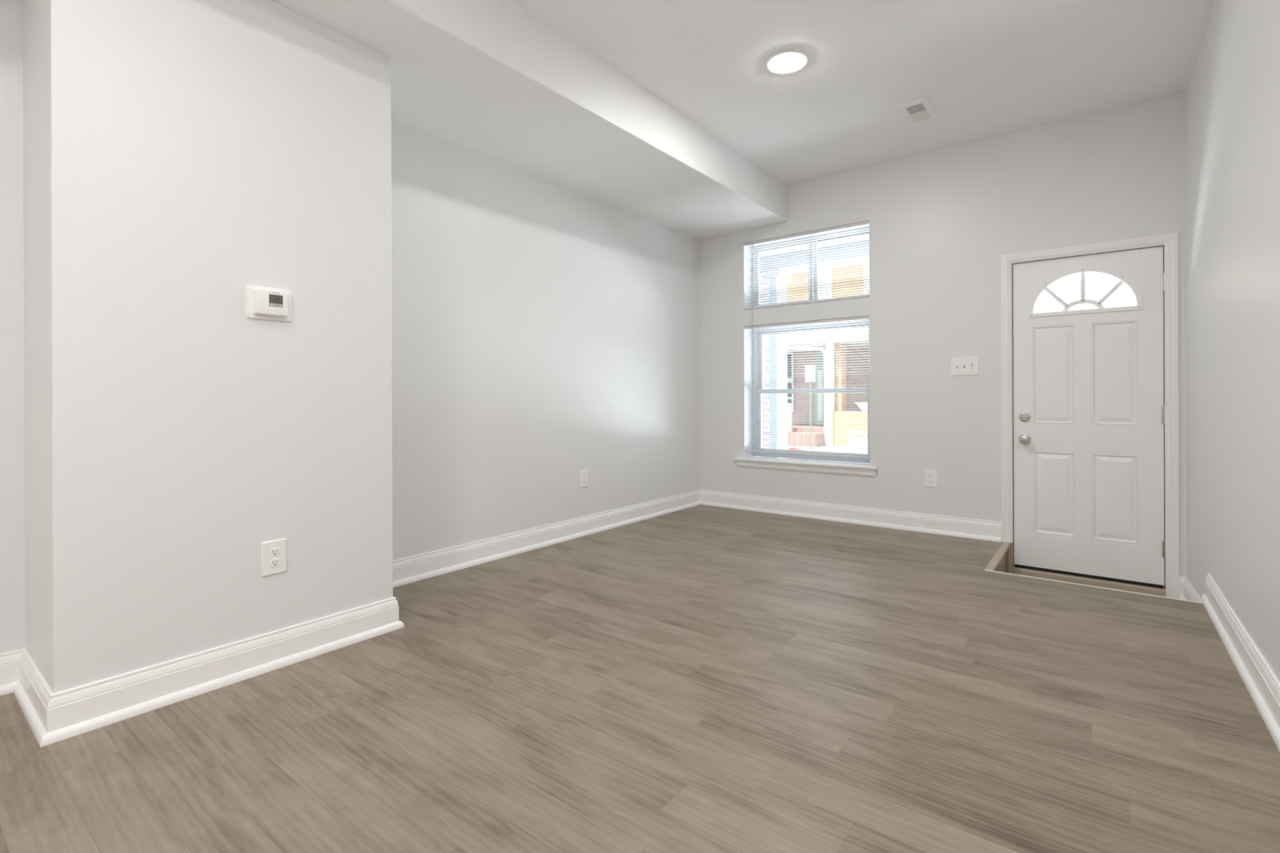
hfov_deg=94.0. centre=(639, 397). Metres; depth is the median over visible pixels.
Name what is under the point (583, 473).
electrical outlet
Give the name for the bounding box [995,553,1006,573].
trim
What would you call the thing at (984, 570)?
trim
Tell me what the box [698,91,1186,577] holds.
wall
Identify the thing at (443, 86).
ceiling
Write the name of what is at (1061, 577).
trim
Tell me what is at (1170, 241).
door frame
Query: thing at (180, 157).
wall
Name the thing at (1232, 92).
wall
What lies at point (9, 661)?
baseboard
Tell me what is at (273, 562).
receptacle
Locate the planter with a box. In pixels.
[854,402,867,411]
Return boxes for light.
[765,48,808,74]
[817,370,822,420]
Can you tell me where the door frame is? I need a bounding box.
[1000,232,1179,599]
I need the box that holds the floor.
[0,504,1279,852]
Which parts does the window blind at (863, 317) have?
ladder cord, ladder cord, rail, ladder cord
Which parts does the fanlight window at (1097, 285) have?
pane, pane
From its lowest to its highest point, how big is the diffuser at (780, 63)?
0.010 m
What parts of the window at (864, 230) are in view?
sash, sash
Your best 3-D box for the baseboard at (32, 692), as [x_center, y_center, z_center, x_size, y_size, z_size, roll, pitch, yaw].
[-1.919,0.931,1.882,0.556,0.132,0.032,0,0,38]
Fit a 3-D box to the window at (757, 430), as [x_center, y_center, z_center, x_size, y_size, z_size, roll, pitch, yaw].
[1.401,-0.013,5.028,1.224,1.244,0.285,0,0,38]
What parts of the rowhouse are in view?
pane, door, porch post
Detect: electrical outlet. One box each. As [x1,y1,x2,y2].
[261,537,286,576]
[579,469,587,488]
[924,469,937,487]
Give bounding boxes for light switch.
[950,356,978,376]
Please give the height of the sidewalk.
0.830 m
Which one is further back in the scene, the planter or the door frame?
the planter
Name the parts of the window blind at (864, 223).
rail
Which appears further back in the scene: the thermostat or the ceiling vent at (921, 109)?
the ceiling vent at (921, 109)
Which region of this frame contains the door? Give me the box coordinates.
[1012,245,1165,588]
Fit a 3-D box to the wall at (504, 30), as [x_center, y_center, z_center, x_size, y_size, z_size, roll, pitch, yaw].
[-1.494,-1.628,1.489,0.005,0.302,8.929,0,0,38]
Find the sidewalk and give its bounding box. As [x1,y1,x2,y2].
[787,445,867,463]
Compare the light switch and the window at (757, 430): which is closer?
the light switch
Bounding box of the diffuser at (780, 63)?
[771,54,802,72]
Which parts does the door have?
knob, fanlight frame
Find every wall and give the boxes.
[0,0,699,653]
[22,0,392,693]
[391,0,787,220]
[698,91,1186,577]
[1184,0,1279,682]
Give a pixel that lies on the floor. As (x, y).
(700, 678)
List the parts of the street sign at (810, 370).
panel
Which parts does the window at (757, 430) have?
sash, sash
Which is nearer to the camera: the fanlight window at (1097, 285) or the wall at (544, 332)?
the wall at (544, 332)
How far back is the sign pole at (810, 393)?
18.12 m
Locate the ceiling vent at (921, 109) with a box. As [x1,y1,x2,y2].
[897,97,936,123]
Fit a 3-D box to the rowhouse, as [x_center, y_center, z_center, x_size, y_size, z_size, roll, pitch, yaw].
[8.550,-1.982,24.117,10.150,7.120,11.400,0,0,38]
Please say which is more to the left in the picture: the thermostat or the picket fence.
the thermostat
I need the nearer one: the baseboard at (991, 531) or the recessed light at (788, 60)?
the recessed light at (788, 60)
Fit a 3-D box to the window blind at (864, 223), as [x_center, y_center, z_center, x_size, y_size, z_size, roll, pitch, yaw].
[1.354,-1.004,4.950,1.069,0.732,0.043,0,0,38]
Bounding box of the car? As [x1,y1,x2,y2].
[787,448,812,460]
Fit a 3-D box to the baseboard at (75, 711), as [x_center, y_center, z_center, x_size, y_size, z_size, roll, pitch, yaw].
[-1.378,0.929,2.151,0.032,0.132,1.120,0,0,38]
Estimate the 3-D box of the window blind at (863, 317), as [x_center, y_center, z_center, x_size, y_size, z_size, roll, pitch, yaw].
[1.357,-0.079,4.950,1.069,1.108,0.043,0,0,38]
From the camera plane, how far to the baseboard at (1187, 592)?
3.40 m
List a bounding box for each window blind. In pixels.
[744,220,869,324]
[745,315,870,458]
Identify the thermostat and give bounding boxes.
[245,284,291,321]
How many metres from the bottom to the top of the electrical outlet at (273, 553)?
0.126 m
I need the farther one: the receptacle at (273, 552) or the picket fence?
the picket fence
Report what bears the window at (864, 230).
in the wall at (942, 221)
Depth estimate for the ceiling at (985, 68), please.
3.19 m
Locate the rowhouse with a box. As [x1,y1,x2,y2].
[786,262,869,447]
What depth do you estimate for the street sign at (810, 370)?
18.11 m
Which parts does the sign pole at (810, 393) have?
post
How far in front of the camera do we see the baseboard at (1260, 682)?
2.08 m
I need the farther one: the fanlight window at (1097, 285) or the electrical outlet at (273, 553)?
the fanlight window at (1097, 285)
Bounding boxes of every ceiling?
[271,0,787,238]
[512,0,1215,185]
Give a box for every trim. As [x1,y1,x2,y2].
[984,542,1010,570]
[984,569,1203,604]
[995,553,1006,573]
[1013,566,1165,596]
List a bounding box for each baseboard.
[0,648,23,695]
[13,648,53,746]
[40,596,404,747]
[392,489,700,587]
[699,489,1001,542]
[1179,576,1202,602]
[1200,573,1279,751]
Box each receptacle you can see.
[269,547,279,556]
[269,558,279,567]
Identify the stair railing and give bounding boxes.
[787,403,792,431]
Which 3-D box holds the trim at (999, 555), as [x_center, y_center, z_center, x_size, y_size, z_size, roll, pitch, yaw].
[2.237,0.991,3.718,0.042,0.024,0.843,0,0,38]
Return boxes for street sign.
[804,364,815,387]
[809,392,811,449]
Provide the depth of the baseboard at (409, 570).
3.86 m
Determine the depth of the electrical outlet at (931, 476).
4.34 m
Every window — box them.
[733,319,877,476]
[752,226,869,306]
[1033,271,1137,313]
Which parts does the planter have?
pot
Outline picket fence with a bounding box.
[848,430,867,448]
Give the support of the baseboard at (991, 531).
attached to the wall at (942, 221)
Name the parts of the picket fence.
rail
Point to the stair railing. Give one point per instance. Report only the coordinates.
(789, 405)
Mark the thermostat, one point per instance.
(263, 303)

